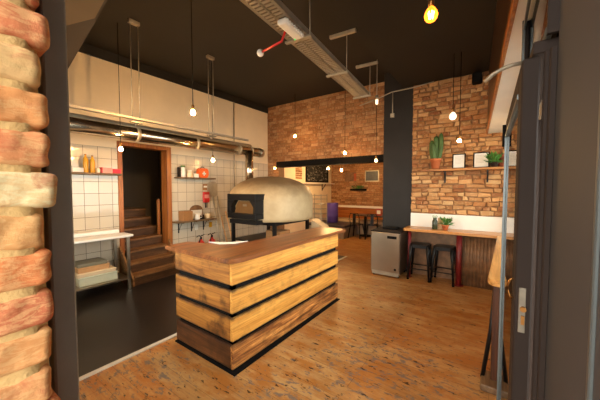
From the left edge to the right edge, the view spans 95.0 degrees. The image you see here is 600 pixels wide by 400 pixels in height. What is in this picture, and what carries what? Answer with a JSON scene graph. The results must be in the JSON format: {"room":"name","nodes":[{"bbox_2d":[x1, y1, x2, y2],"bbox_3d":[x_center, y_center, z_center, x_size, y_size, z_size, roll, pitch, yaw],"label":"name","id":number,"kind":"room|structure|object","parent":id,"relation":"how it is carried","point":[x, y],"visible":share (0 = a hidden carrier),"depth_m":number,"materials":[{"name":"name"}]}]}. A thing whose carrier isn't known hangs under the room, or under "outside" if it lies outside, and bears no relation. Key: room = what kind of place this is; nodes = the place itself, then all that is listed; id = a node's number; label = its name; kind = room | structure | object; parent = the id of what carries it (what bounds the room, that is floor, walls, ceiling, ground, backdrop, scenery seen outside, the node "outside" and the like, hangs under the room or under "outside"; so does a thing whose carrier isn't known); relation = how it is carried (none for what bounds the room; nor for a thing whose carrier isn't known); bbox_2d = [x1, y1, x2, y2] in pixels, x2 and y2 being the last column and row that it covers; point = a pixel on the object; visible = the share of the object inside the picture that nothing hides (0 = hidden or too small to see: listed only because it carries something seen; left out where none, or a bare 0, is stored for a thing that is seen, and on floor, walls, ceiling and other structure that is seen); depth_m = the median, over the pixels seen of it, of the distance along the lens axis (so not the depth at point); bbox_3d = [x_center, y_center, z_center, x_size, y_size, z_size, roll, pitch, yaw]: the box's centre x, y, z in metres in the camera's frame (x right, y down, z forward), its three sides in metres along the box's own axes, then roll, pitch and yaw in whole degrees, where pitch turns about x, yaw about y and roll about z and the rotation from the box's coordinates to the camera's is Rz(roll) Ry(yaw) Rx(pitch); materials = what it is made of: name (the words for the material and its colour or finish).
{"room":"pizza restaurant","nodes":[
{"label":"pizza restaurant","id":0,"kind":"room"},
{"bbox_2d":[0,0,60,399],"bbox_3d":[-0.767,-0.160,0.334,0.256,3.590,0.668,2,3,35],"label":"wall","id":1,"kind":"structure","parent":0,"point":[26,303],"depth_m":0.50,"materials":[{"name":"brick"}]},
{"bbox_2d":[35,0,79,399],"bbox_3d":[-0.686,-0.171,0.581,0.200,3.590,0.266,2,3,35],"label":"trim","id":2,"kind":"structure","parent":1,"relation":"attached to","point":[58,218],"depth_m":0.62,"materials":[{"name":"grey paint"}]},
{"bbox_2d":[65,0,103,25],"bbox_3d":[-1.419,-1.314,1.564,2.576,0.020,0.583,2,3,39],"label":"trim","id":3,"kind":"structure","parent":1,"relation":"attached to","point":[77,11],"depth_m":1.91,"materials":[{"name":"paint"}]},
{"bbox_2d":[66,0,106,67],"bbox_3d":[-2.153,-1.875,2.244,4.600,1.050,1.100,2,3,35],"label":"ceiling","id":4,"kind":"structure","parent":0,"point":[77,33],"depth_m":2.24,"materials":[{"name":"brown paint"}]},
{"bbox_2d":[122,147,162,259],"bbox_3d":[-3.822,-0.113,6.021,2.000,3.400,2.600,2,3,35],"label":"wall","id":5,"kind":"structure","parent":0,"point":[142,186],"depth_m":7.18,"materials":[{"name":"paint"}]},
{"bbox_2d":[70,143,267,272],"bbox_3d":[-2.717,0.233,5.681,0.212,2.340,5.900,2,3,35],"label":"tiled wall","id":6,"kind":"structure","parent":0,"point":[95,197],"depth_m":5.65,"materials":[{"name":"tile"}]},
{"bbox_2d":[72,172,121,175],"bbox_3d":[-3.353,-0.423,4.410,0.188,0.030,0.840,2,3,35],"label":"wall shelf","id":7,"kind":"object","parent":6,"relation":"attached to","point":[81,173],"visible":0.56,"depth_m":4.38,"materials":[{"name":"brown wood"}]},
{"bbox_2d":[71,167,83,171],"bbox_3d":[-3.462,-0.467,4.265,0.120,0.070,0.140,2,3,35],"label":"carton","id":8,"kind":"object","parent":7,"relation":"on","point":[73,169],"visible":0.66,"depth_m":4.22,"materials":[{"name":"white cardboard"}]},
{"bbox_2d":[83,154,88,171],"bbox_3d":[-3.382,-0.581,4.338,0.070,0.290,0.069,2,3,35],"label":"oil bottle","id":9,"kind":"object","parent":7,"relation":"on","point":[85,159],"visible":0.88,"depth_m":4.32,"materials":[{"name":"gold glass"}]},
{"bbox_2d":[90,155,94,172],"bbox_3d":[-3.329,-0.576,4.412,0.070,0.275,0.069,2,3,35],"label":"oil bottle","id":10,"kind":"object","parent":7,"relation":"on","point":[92,161],"visible":0.91,"depth_m":4.39,"materials":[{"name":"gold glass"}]},
{"bbox_2d":[99,167,112,172],"bbox_3d":[-3.232,-0.492,4.579,0.114,0.092,0.160,2,3,35],"label":"carton","id":11,"kind":"object","parent":7,"relation":"on","point":[102,169],"visible":0.78,"depth_m":4.54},
{"bbox_2d":[116,141,172,254],"bbox_3d":[-2.983,0.185,5.285,0.235,2.470,0.970,2,3,35],"label":"door frame","id":12,"kind":"structure","parent":6,"relation":"attached to","point":[166,180],"depth_m":5.53,"materials":[{"name":"orange wood"}]},
{"bbox_2d":[172,217,216,232],"bbox_3d":[-2.260,0.556,5.960,0.228,0.260,0.940,2,3,35],"label":"wall shelf","id":13,"kind":"object","parent":6,"relation":"attached to","point":[210,218],"visible":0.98,"depth_m":5.89,"materials":[{"name":"brown wood"}]},
{"bbox_2d":[178,211,192,220],"bbox_3d":[-2.401,0.332,5.780,0.180,0.200,0.220,2,3,35],"label":"cardboard box","id":14,"kind":"object","parent":13,"relation":"on","point":[183,215],"visible":1,"depth_m":5.70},
{"bbox_2d":[190,205,202,218],"bbox_3d":[-2.289,0.265,6.072,0.032,0.310,0.310,2,3,35],"label":"board","id":15,"kind":"object","parent":13,"relation":"on","point":[195,208],"visible":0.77,"depth_m":6.06,"materials":[{"name":"wood"}]},
{"bbox_2d":[174,177,215,179],"bbox_3d":[-2.253,-0.470,5.960,0.188,0.030,0.900,2,3,35],"label":"wall shelf","id":16,"kind":"object","parent":6,"relation":"attached to","point":[174,177],"visible":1,"depth_m":5.78,"materials":[{"name":"brown wood"}]},
{"bbox_2d":[177,167,180,176],"bbox_3d":[-2.481,-0.573,5.644,0.060,0.200,0.050,2,3,35],"label":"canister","id":17,"kind":"object","parent":16,"relation":"on","point":[178,168],"visible":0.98,"depth_m":5.62,"materials":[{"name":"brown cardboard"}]},
{"bbox_2d":[180,165,185,176],"bbox_3d":[-2.432,-0.596,5.713,0.110,0.240,0.108,2,3,35],"label":"jar","id":18,"kind":"object","parent":16,"relation":"on","point":[183,169],"visible":0.82,"depth_m":5.67,"materials":[{"name":"white plastic"}]},
{"bbox_2d":[186,170,192,176],"bbox_3d":[-2.345,-0.556,5.837,0.120,0.150,0.118,2,3,35],"label":"jar","id":19,"kind":"object","parent":16,"relation":"on","point":[189,173],"visible":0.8,"depth_m":5.79,"materials":[{"name":"beige plastic"}]},
{"bbox_2d":[196,167,208,177],"bbox_3d":[-2.152,-0.613,6.077,0.115,0.242,0.240,2,3,35],"label":"case","id":20,"kind":"object","parent":16,"relation":"on","point":[203,172],"visible":0.91,"depth_m":6.02,"materials":[{"name":"orange fabric"}]},
{"bbox_2d":[203,192,209,207],"bbox_3d":[-2.136,-0.003,6.264,0.051,0.360,0.160,2,3,35],"label":"blanket","id":21,"kind":"object","parent":6,"relation":"attached to","point":[206,198],"visible":1,"depth_m":6.24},
{"bbox_2d":[68,52,330,232],"bbox_3d":[-1.594,-0.641,7.239,0.200,3.950,9.800,2,3,35],"label":"wall","id":22,"kind":"structure","parent":0,"point":[93,82],"depth_m":5.47,"materials":[{"name":"beige paint"}]},
{"bbox_2d":[78,42,267,113],"bbox_3d":[-2.628,-2.462,5.501,0.030,0.160,5.900,2,3,35],"label":"trim","id":23,"kind":"structure","parent":22,"relation":"attached to","point":[87,49],"depth_m":5.37,"materials":[{"name":"paint"}]},
{"bbox_2d":[233,102,234,185],"bbox_3d":[-1.654,-1.148,6.916,0.027,2.590,0.028,2,3,35],"label":"conduit","id":24,"kind":"object","parent":22,"relation":"attached to","point":[233,102],"visible":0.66,"depth_m":6.89,"materials":[{"name":"metal"}]},
{"bbox_2d":[295,167,301,178],"bbox_3d":[-0.036,-0.927,9.231,0.025,0.445,0.366,2,3,35],"label":"poster","id":25,"kind":"object","parent":22,"relation":"attached to","point":[298,169],"depth_m":9.20,"materials":[{"name":"paper"}]},
{"bbox_2d":[305,165,327,182],"bbox_3d":[0.652,-1.055,10.179,0.044,0.800,1.540,2,3,35],"label":"chalkboard","id":26,"kind":"object","parent":22,"relation":"attached to","point":[312,173],"visible":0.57,"depth_m":10.11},
{"bbox_2d":[302,183,333,190],"bbox_3d":[0.724,-0.484,10.171,0.199,0.280,1.950,2,3,35],"label":"wall shelf","id":27,"kind":"object","parent":22,"relation":"attached to","point":[302,183],"visible":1,"depth_m":10.17,"materials":[{"name":"brown wood"}]},
{"bbox_2d":[84,0,388,107],"bbox_3d":[-1.592,-2.613,4.820,5.300,0.200,6.000,2,3,35],"label":"ceiling","id":28,"kind":"structure","parent":0,"point":[228,31],"depth_m":4.44,"materials":[{"name":"paint"}]},
{"bbox_2d":[117,23,122,150],"bbox_3d":[-2.550,-1.582,3.876,0.054,1.777,0.053,2,3,35],"label":"pendant lamp","id":29,"kind":"object","parent":28,"relation":"hanging from","point":[120,142],"visible":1,"depth_m":3.88,"materials":[{"name":"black metal"}]},
{"bbox_2d":[69,18,248,140],"bbox_3d":[-2.123,-1.764,4.056,0.070,1.430,3.680,2,3,35],"label":"rail","id":30,"kind":"object","parent":28,"relation":"hanging from","point":[129,20],"visible":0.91,"depth_m":3.86,"materials":[{"name":"metal"}]},
{"bbox_2d":[191,0,194,114],"bbox_3d":[-1.327,-1.750,3.381,0.054,1.397,0.053,2,3,35],"label":"pendant lamp","id":31,"kind":"object","parent":28,"relation":"hanging from","point":[192,106],"visible":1,"depth_m":3.38,"materials":[{"name":"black metal"}]},
{"bbox_2d":[211,62,213,161],"bbox_3d":[-1.622,-1.615,5.081,0.054,1.817,0.053,2,3,35],"label":"pendant lamp","id":32,"kind":"object","parent":28,"relation":"hanging from","point":[212,160],"visible":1,"depth_m":5.09,"materials":[{"name":"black metal"}]},
{"bbox_2d":[375,105,376,161],"bbox_3d":[1.537,-1.652,5.524,0.060,1.780,0.059,2,3,35],"label":"pendant lamp","id":33,"kind":"object","parent":28,"relation":"hanging from","point":[376,105],"visible":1,"depth_m":5.53,"materials":[{"name":"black metal"}]},
{"bbox_2d":[76,234,496,399],"bbox_3d":[0.579,1.500,5.728,8.000,0.204,10.500,2,3,35],"label":"floor","id":34,"kind":"structure","parent":0,"point":[385,337],"depth_m":2.84,"materials":[{"name":"wood"}]},
{"bbox_2d":[74,228,132,291],"bbox_3d":[-3.291,0.986,4.195,0.608,0.956,1.160,2,3,35],"label":"work table","id":35,"kind":"object","parent":34,"relation":"on","point":[80,237],"visible":0.48,"depth_m":4.37,"materials":[{"name":"silver metal"}]},
{"bbox_2d":[75,270,117,287],"bbox_3d":[-3.229,1.200,4.320,0.416,0.134,0.516,2,3,35],"label":"storage box","id":36,"kind":"object","parent":35,"relation":"on","point":[86,281],"visible":0.54,"depth_m":4.17,"materials":[{"name":"plastic"}]},
{"bbox_2d":[75,265,116,278],"bbox_3d":[-3.240,1.103,4.299,0.416,0.059,0.516,2,3,35],"label":"tray","id":37,"kind":"object","parent":36,"relation":"on","point":[111,268],"visible":0.5,"depth_m":4.17,"materials":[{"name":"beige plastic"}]},
{"bbox_2d":[75,262,109,273],"bbox_3d":[-3.262,1.034,4.275,0.366,0.079,0.416,2,3,35],"label":"wooden tray","id":38,"kind":"object","parent":37,"relation":"on","point":[106,265],"visible":0.48,"depth_m":4.14,"materials":[{"name":"beige wood"}]},
{"bbox_2d":[75,257,106,268],"bbox_3d":[-3.272,0.969,4.266,0.340,0.049,0.380,2,3,35],"label":"lid","id":39,"kind":"object","parent":38,"relation":"on","point":[92,261],"visible":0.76,"depth_m":4.22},
{"bbox_2d":[76,272,129,291],"bbox_3d":[-3.303,1.285,4.210,0.550,0.025,1.090,2,3,35],"label":"shelf","id":40,"kind":"object","parent":35,"relation":"attached to","point":[121,277],"depth_m":4.24,"materials":[{"name":"metal"}]},
{"bbox_2d":[74,232,132,243],"bbox_3d":[-3.182,0.589,4.100,0.340,0.035,1.160,2,3,35],"label":"countertop","id":41,"kind":"structure","parent":35,"relation":"on","point":[116,235],"depth_m":4.17,"materials":[{"name":"white plastic"}]},
{"bbox_2d":[119,199,179,286],"bbox_3d":[-3.498,0.609,5.273,2.030,1.616,1.465,2,3,35],"label":"staircase","id":42,"kind":"structure","parent":34,"relation":"on","point":[150,260],"depth_m":5.28,"materials":[{"name":"brown wood"}]},
{"bbox_2d":[79,256,346,380],"bbox_3d":[-0.569,1.486,4.242,0.045,0.062,5.850,2,3,35],"label":"trim","id":43,"kind":"structure","parent":34,"relation":"on","point":[100,369],"depth_m":2.66,"materials":[{"name":"metal"}]},
{"bbox_2d":[207,182,220,241],"bbox_3d":[-1.926,0.473,6.357,0.295,1.799,0.280,2,3,35],"label":"peel","id":44,"kind":"object","parent":34,"relation":"on","point":[211,186],"visible":0.91,"depth_m":6.39,"materials":[{"name":"wood"}]},
{"bbox_2d":[217,196,224,241],"bbox_3d":[-1.836,0.642,6.479,0.311,1.454,0.060,1,3,29],"label":"peel","id":45,"kind":"object","parent":34,"relation":"on","point":[217,196],"visible":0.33,"depth_m":6.48,"materials":[{"name":"metal"}]},
{"bbox_2d":[165,227,345,376],"bbox_3d":[-0.379,0.977,3.514,1.050,1.042,2.180,2,3,35],"label":"counter","id":46,"kind":"object","parent":34,"relation":"on","point":[237,302],"depth_m":2.79,"materials":[{"name":"brown wood"}]},
{"bbox_2d":[210,241,245,243],"bbox_3d":[-0.799,0.472,3.048,0.431,0.006,0.125,0,3,-9],"label":"paper sheet","id":47,"kind":"object","parent":46,"relation":"on","point":[236,241],"visible":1,"depth_m":3.04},
{"bbox_2d":[165,227,345,263],"bbox_3d":[-0.379,0.477,3.492,1.050,0.042,2.180,2,3,35],"label":"countertop","id":48,"kind":"structure","parent":46,"relation":"on","point":[243,251],"depth_m":2.86,"materials":[{"name":"wood"}]},
{"bbox_2d":[227,176,312,241],"bbox_3d":[-0.654,0.444,5.879,1.760,1.893,1.814,2,3,35],"label":"oven","id":49,"kind":"object","parent":34,"relation":"on","point":[272,201],"visible":0.97,"depth_m":5.17,"materials":[{"name":"cream plaster"},{"name":"black steel"}]},
{"bbox_2d":[69,112,264,179],"bbox_3d":[-2.336,-0.709,4.719,0.390,1.064,4.800,2,3,35],"label":"ventilation duct","id":50,"kind":"object","parent":49,"relation":"attached to","point":[79,124],"visible":0.79,"depth_m":4.56,"materials":[{"name":"metal"}]},
{"bbox_2d":[234,232,265,240],"bbox_3d":[-0.624,0.817,5.939,1.140,0.030,1.100,2,3,35],"label":"shelf","id":51,"kind":"object","parent":49,"relation":"attached to","point":[258,236],"depth_m":5.90,"materials":[{"name":"black metal"}]},
{"bbox_2d":[266,228,289,237],"bbox_3d":[-0.444,0.712,5.574,0.370,0.209,0.320,2,3,35],"label":"cardboard box","id":52,"kind":"object","parent":49,"relation":"on","point":[279,231],"visible":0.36,"depth_m":5.51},
{"bbox_2d":[311,194,326,223],"bbox_3d":[0.432,0.606,6.763,0.376,1.500,0.296,2,3,35],"label":"wire rack","id":53,"kind":"object","parent":34,"relation":"on","point":[314,195],"visible":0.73,"depth_m":6.78,"materials":[{"name":"metal"}]},
{"bbox_2d":[311,218,328,227],"bbox_3d":[0.409,0.898,5.565,0.280,1.020,0.240,2,3,35],"label":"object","id":54,"kind":"object","parent":34,"relation":"on","point":[316,222],"visible":0.23,"depth_m":5.51,"materials":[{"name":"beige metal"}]},
{"bbox_2d":[309,220,356,238],"bbox_3d":[1.128,1.014,9.674,1.490,0.430,1.100,2,3,35],"label":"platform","id":55,"kind":"object","parent":34,"relation":"on","point":[340,224],"visible":0.44,"depth_m":9.20,"materials":[{"name":"wood"}]},
{"bbox_2d":[327,203,337,222],"bbox_3d":[1.159,0.447,9.823,0.412,0.690,0.410,2,3,35],"label":"drum","id":56,"kind":"object","parent":55,"relation":"on","point":[332,208],"visible":0.99,"depth_m":9.65,"materials":[{"name":"paint"}]},
{"bbox_2d":[324,207,382,234],"bbox_3d":[2.460,0.771,9.865,3.350,0.900,0.670,2,3,35],"label":"bench","id":57,"kind":"object","parent":34,"relation":"on","point":[344,212],"visible":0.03,"depth_m":10.12,"materials":[{"name":"brown wood"}]},
{"bbox_2d":[324,217,382,225],"bbox_3d":[2.439,0.782,9.837,3.350,0.120,0.600,2,3,35],"label":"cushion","id":58,"kind":"object","parent":57,"relation":"on","point":[346,219],"depth_m":9.91,"materials":[{"name":"wood"}]},
{"bbox_2d":[348,213,364,238],"bbox_3d":[1.880,0.838,9.128,0.456,0.836,0.462,2,3,35],"label":"metal chair","id":59,"kind":"object","parent":34,"relation":"on","point":[354,223],"visible":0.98,"depth_m":8.97,"materials":[{"name":"black metal"}]},
{"bbox_2d":[356,214,382,236],"bbox_3d":[2.526,0.879,9.271,1.350,0.735,0.530,2,3,35],"label":"cafe table","id":60,"kind":"object","parent":34,"relation":"on","point":[364,215],"visible":0.33,"depth_m":9.42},
{"bbox_2d":[365,214,377,239],"bbox_3d":[2.347,0.847,8.920,0.456,0.836,0.462,1,3,18],"label":"metal chair","id":61,"kind":"object","parent":34,"relation":"on","point":[371,215],"visible":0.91,"depth_m":8.72,"materials":[{"name":"black metal"}]},
{"bbox_2d":[371,227,406,277],"bbox_3d":[1.725,0.994,5.325,0.550,0.850,0.556,2,3,35],"label":"fridge","id":62,"kind":"object","parent":34,"relation":"on","point":[388,247],"visible":0.95,"depth_m":5.11,"materials":[{"name":"metal"}]},
{"bbox_2d":[383,226,399,229],"bbox_3d":[1.786,0.548,5.383,0.280,0.035,0.200,2,3,35],"label":"bar mat","id":63,"kind":"object","parent":62,"relation":"on","point":[385,227],"visible":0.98,"depth_m":5.33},
{"bbox_2d":[407,242,432,282],"bbox_3d":[2.200,1.114,5.040,0.388,0.635,0.390,2,3,32],"label":"bar stool","id":64,"kind":"object","parent":34,"relation":"on","point":[422,245],"visible":0.93,"depth_m":4.97,"materials":[{"name":"black metal"}]},
{"bbox_2d":[430,244,455,286],"bbox_3d":[2.529,1.123,4.831,0.388,0.635,0.390,2,3,38],"label":"bar stool","id":65,"kind":"object","parent":34,"relation":"on","point":[437,247],"visible":0.96,"depth_m":4.78,"materials":[{"name":"black metal"}]},
{"bbox_2d":[403,226,501,289],"bbox_3d":[2.623,0.984,4.758,1.550,0.920,0.420,2,3,35],"label":"wall bar","id":66,"kind":"object","parent":34,"relation":"on","point":[478,246],"visible":0.74,"depth_m":4.58,"materials":[{"name":"brown wood"}]},
{"bbox_2d":[432,215,437,228],"bbox_3d":[2.399,0.392,4.891,0.090,0.250,0.090,2,3,35],"label":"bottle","id":67,"kind":"object","parent":66,"relation":"on","point":[434,221],"visible":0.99,"depth_m":4.86,"materials":[{"name":"green glass"}]},
{"bbox_2d":[438,217,453,229],"bbox_3d":[2.546,0.403,4.775,0.260,0.238,0.282,0,2,0],"label":"potted herb","id":68,"kind":"object","parent":66,"relation":"on","point":[445,225],"visible":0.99,"depth_m":4.74,"materials":[{"name":"plant"}]},
{"bbox_2d":[441,225,448,229],"bbox_3d":[2.526,0.477,4.780,0.123,0.090,0.123,2,3,35],"label":"pot","id":69,"kind":"object","parent":68,"relation":"attached to","point":[445,227],"depth_m":4.74,"materials":[{"name":"ceramic"}]},
{"bbox_2d":[480,236,501,395],"bbox_3d":[2.303,1.053,3.171,0.232,0.920,2.528,2,3,36],"label":"bar","id":70,"kind":"object","parent":34,"relation":"on","point":[488,381],"visible":0.62,"depth_m":2.26,"materials":[{"name":"brown wood"}]},
{"bbox_2d":[267,82,383,228],"bbox_3d":[0.845,-0.625,6.876,4.200,3.950,0.271,2,3,35],"label":"wall","id":71,"kind":"structure","parent":0,"point":[325,125],"depth_m":6.80,"materials":[{"name":"brick"}]},
{"bbox_2d":[276,154,382,167],"bbox_3d":[0.693,-0.957,6.915,3.150,0.150,0.260,2,3,35],"label":"trim","id":72,"kind":"structure","parent":71,"relation":"attached to","point":[369,158],"depth_m":6.72,"materials":[{"name":"metal"}]},
{"bbox_2d":[331,162,382,206],"bbox_3d":[3.027,-0.285,9.971,4.600,3.000,0.226,2,3,35],"label":"wall","id":73,"kind":"structure","parent":0,"point":[341,194],"depth_m":10.45,"materials":[{"name":"brick"}]},
{"bbox_2d":[345,172,355,181],"bbox_3d":[1.943,-0.881,10.561,0.480,0.340,0.036,2,3,35],"label":"board","id":74,"kind":"object","parent":73,"relation":"attached to","point":[349,177],"visible":1,"depth_m":10.55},
{"bbox_2d":[350,185,366,190],"bbox_3d":[2.185,-0.462,10.351,0.622,0.221,0.193,2,3,35],"label":"plant","id":75,"kind":"object","parent":73,"relation":"attached to","point":[356,188],"visible":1,"depth_m":10.31,"materials":[{"name":"green plant"}]},
{"bbox_2d":[338,205,382,218],"bbox_3d":[3.050,0.730,9.874,4.400,0.980,0.030,2,3,35],"label":"trim","id":76,"kind":"structure","parent":73,"relation":"attached to","point":[351,206],"depth_m":10.39,"materials":[{"name":"white paint"}]},
{"bbox_2d":[365,170,378,181],"bbox_3d":[2.637,-0.880,10.069,0.540,0.420,0.035,2,3,35],"label":"framed picture","id":77,"kind":"object","parent":73,"relation":"attached to","point":[370,175],"visible":1,"depth_m":10.05,"materials":[{"name":"paper"}]},
{"bbox_2d":[383,73,412,271],"bbox_3d":[2.115,-0.576,5.738,0.590,3.950,0.660,2,3,35],"label":"wall pillar","id":78,"kind":"structure","parent":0,"point":[397,153],"depth_m":5.46,"materials":[{"name":"black paint"}]},
{"bbox_2d":[359,81,433,117],"bbox_3d":[1.855,-1.904,5.433,1.454,0.531,0.064,2,3,37],"label":"conduit","id":79,"kind":"object","parent":78,"relation":"attached to","point":[392,115],"visible":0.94,"depth_m":5.44,"materials":[{"name":"metal"}]},
{"bbox_2d":[323,0,496,87],"bbox_3d":[1.229,-2.335,2.584,1.900,0.560,6.000,2,3,35],"label":"ceiling","id":80,"kind":"structure","parent":0,"point":[415,51],"depth_m":3.48,"materials":[{"name":"paint"}]},
{"bbox_2d":[240,0,377,98],"bbox_3d":[0.001,-1.798,2.586,0.390,0.512,4.180,1,3,31],"label":"cable tray","id":81,"kind":"object","parent":80,"relation":"hanging from","point":[269,11],"visible":0.95,"depth_m":2.88,"materials":[{"name":"metal"}]},
{"bbox_2d":[257,31,285,56],"bbox_3d":[-0.284,-1.488,2.631,0.071,0.116,0.397,-2,3,-43],"label":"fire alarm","id":82,"kind":"object","parent":81,"relation":"attached to","point":[260,52],"visible":0.98,"depth_m":2.65,"materials":[{"name":"white plastic"}]},
{"bbox_2d":[277,17,303,39],"bbox_3d":[-0.079,-1.529,2.468,0.112,0.058,0.300,1,3,31],"label":"emergency light","id":83,"kind":"object","parent":81,"relation":"attached to","point":[285,24],"visible":1,"depth_m":2.42,"materials":[{"name":"white plastic"}]},
{"bbox_2d":[424,0,437,22],"bbox_3d":[0.855,-1.591,1.778,0.084,0.857,0.084,2,3,35],"label":"pendant lamp","id":84,"kind":"object","parent":80,"relation":"hanging from","point":[430,2],"visible":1,"depth_m":1.80,"materials":[{"name":"yellow glass"}]},
{"bbox_2d":[428,0,433,7],"bbox_3d":[0.855,-1.292,1.791,0.036,0.070,0.035,2,3,35],"label":"socket","id":85,"kind":"object","parent":84,"relation":"attached to","point":[430,2],"depth_m":1.78,"materials":[{"name":"gold metal"}]},
{"bbox_2d":[449,53,456,119],"bbox_3d":[2.228,-1.641,3.991,0.100,0.950,0.098,2,3,35],"label":"pendant lamp","id":86,"kind":"object","parent":80,"relation":"hanging from","point":[452,116],"visible":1,"depth_m":3.99,"materials":[{"name":"white glass"}]},
{"bbox_2d":[458,52,461,142],"bbox_3d":[2.302,-1.471,3.946,0.048,1.284,0.047,2,3,35],"label":"pendant lamp","id":87,"kind":"object","parent":80,"relation":"hanging from","point":[459,134],"visible":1,"depth_m":3.95,"materials":[{"name":"white glass"}]},
{"bbox_2d":[411,71,504,216],"bbox_3d":[3.000,-0.362,4.849,1.928,3.600,0.299,2,3,35],"label":"wall","id":88,"kind":"structure","parent":0,"point":[468,193],"depth_m":4.86,"materials":[{"name":"brick"}]},
{"bbox_2d":[411,231,462,280],"bbox_3d":[2.816,1.012,4.902,1.620,0.850,0.025,2,3,35],"label":"wall panel","id":89,"kind":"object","parent":88,"relation":"attached to","point":[444,260],"depth_m":5.10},
{"bbox_2d":[411,213,501,232],"bbox_3d":[2.814,0.428,4.874,1.620,0.320,0.030,2,3,35],"label":"trim","id":90,"kind":"structure","parent":88,"relation":"attached to","point":[463,222],"depth_m":4.81,"materials":[{"name":"white paint"}]},
{"bbox_2d":[420,167,503,182],"bbox_3d":[2.778,-0.422,4.734,1.280,0.240,0.220,2,3,35],"label":"wall shelf","id":91,"kind":"object","parent":88,"relation":"attached to","point":[479,168],"visible":0.84,"depth_m":4.68,"materials":[{"name":"brown wood"}]},
{"bbox_2d":[429,133,443,168],"bbox_3d":[2.441,-0.874,4.941,0.201,0.645,0.190,0,2,0],"label":"potted cactus","id":92,"kind":"object","parent":91,"relation":"on","point":[436,146],"visible":1,"depth_m":4.88,"materials":[{"name":"plant"}]},
{"bbox_2d":[430,158,441,168],"bbox_3d":[2.442,-0.646,4.950,0.190,0.190,0.190,2,3,35],"label":"pot","id":93,"kind":"object","parent":92,"relation":"attached to","point":[435,162],"depth_m":4.89,"materials":[{"name":"ceramic"}]},
{"bbox_2d":[452,153,465,167],"bbox_3d":[2.752,-0.672,4.764,0.200,0.261,0.046,2,3,35],"label":"picture frame","id":94,"kind":"object","parent":91,"relation":"on","point":[458,160],"visible":0.89,"depth_m":4.76,"materials":[{"name":"paper"}]},
{"bbox_2d":[473,151,489,167],"bbox_3d":[3.017,-0.666,4.576,0.230,0.266,0.046,2,3,35],"label":"picture frame","id":95,"kind":"object","parent":91,"relation":"on","point":[478,157],"visible":0.84,"depth_m":4.58,"materials":[{"name":"paper"}]},
{"bbox_2d":[484,151,502,166],"bbox_3d":[3.129,-0.666,4.429,0.315,0.275,0.292,2,3,35],"label":"potted plant","id":96,"kind":"object","parent":91,"relation":"on","point":[495,158],"visible":0.97,"depth_m":4.40,"materials":[{"name":"green plant"}]},
{"bbox_2d":[496,153,503,166],"bbox_3d":[3.251,-0.633,4.414,0.168,0.210,0.168,2,3,35],"label":"clay pot","id":97,"kind":"object","parent":91,"relation":"on","point":[500,164],"visible":0.31,"depth_m":4.37,"materials":[{"name":"ceramic"}]},
{"bbox_2d":[472,72,481,84],"bbox_3d":[2.939,-2.016,4.563,0.140,0.170,0.140,2,3,35],"label":"wall speaker","id":98,"kind":"object","parent":88,"relation":"attached to","point":[476,77],"visible":1,"depth_m":4.51},
{"bbox_2d":[486,0,518,133],"bbox_3d":[2.003,-1.047,2.834,0.024,0.065,4.116,2,3,32],"label":"trim","id":99,"kind":"structure","parent":88,"relation":"attached to","point":[514,3],"depth_m":1.79,"materials":[{"name":"orange wood"}]},
{"bbox_2d":[488,0,531,133],"bbox_3d":[2.067,-1.048,2.788,0.343,0.050,4.110,2,3,35],"label":"trim","id":100,"kind":"structure","parent":88,"relation":"attached to","point":[509,77],"depth_m":2.22,"materials":[{"name":"white paint"}]},
{"bbox_2d":[487,0,511,123],"bbox_3d":[2.074,-1.568,2.785,0.355,0.990,4.150,2,3,35],"label":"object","id":101,"kind":"object","parent":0,"point":[503,6],"visible":0.25,"depth_m":2.63,"materials":[{"name":"wood"}]},
{"bbox_2d":[544,0,599,399],"bbox_3d":[0.637,-0.167,0.492,0.218,3.590,0.380,2,3,35],"label":"panel","id":102,"kind":"object","parent":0,"point":[578,73],"visible":1,"depth_m":0.53,"materials":[{"name":"metal"}]},
{"bbox_2d":[521,0,559,103],"bbox_3d":[0.944,-1.201,1.085,0.075,1.575,1.014,2,3,35],"label":"window","id":103,"kind":"structure","parent":102,"relation":"attached to","point":[540,32],"depth_m":0.95,"materials":[{"name":"brown metal"}]},
{"bbox_2d":[483,61,520,82],"bbox_3d":[1.142,-0.720,1.554,0.176,0.089,0.027,2,3,32],"label":"stay","id":104,"kind":"object","parent":103,"relation":"attached to","point":[508,66],"visible":0.9,"depth_m":1.55,"materials":[{"name":"metal"}]},
{"bbox_2d":[531,45,558,399],"bbox_3d":[0.747,0.613,0.703,0.242,2.015,0.034,2,3,35],"label":"trim","id":105,"kind":"structure","parent":102,"relation":"attached to","point":[550,68],"depth_m":0.73,"materials":[{"name":"brown metal"}]},
{"bbox_2d":[496,56,540,399],"bbox_3d":[0.891,0.584,1.183,0.056,1.990,0.941,2,3,34],"label":"door","id":106,"kind":"structure","parent":105,"relation":"attached to","point":[520,131],"depth_m":0.79,"materials":[{"name":"brown metal"}]},
{"bbox_2d":[592,253,599,399],"bbox_3d":[0.210,-0.140,-0.112,0.215,3.590,1.070,2,3,35],"label":"wall","id":107,"kind":"structure","parent":0,"point":[596,380],"depth_m":0.39,"materials":[{"name":"paint"}]},
{"bbox_2d":[585,93,599,399],"bbox_3d":[0.522,-0.160,0.332,0.220,3.590,0.012,2,3,35],"label":"trim","id":108,"kind":"structure","parent":107,"relation":"attached to","point":[596,224],"depth_m":0.40,"materials":[{"name":"grey metal"}]},
{"bbox_3d":[2.426,-0.278,2.928,0.120,3.600,3.600,2,3,35],"label":"wall","id":109,"kind":"structure","parent":0,"visible":0},
{"bbox_2d":[528,119,540,399],"bbox_3d":[1.312,0.577,1.518,0.265,2.015,0.050,2,3,35],"label":"trim","id":110,"kind":"structure","parent":109,"relation":"attached to","point":[539,125],"depth_m":1.50,"materials":[{"name":"brown metal"}]},
{"bbox_2d":[539,101,541,119],"bbox_3d":[2.418,-0.158,2.939,0.060,1.640,3.400,2,3,35],"label":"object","id":111,"kind":"structure","parent":109,"relation":"in","point":[540,104],"depth_m":2.08,"materials":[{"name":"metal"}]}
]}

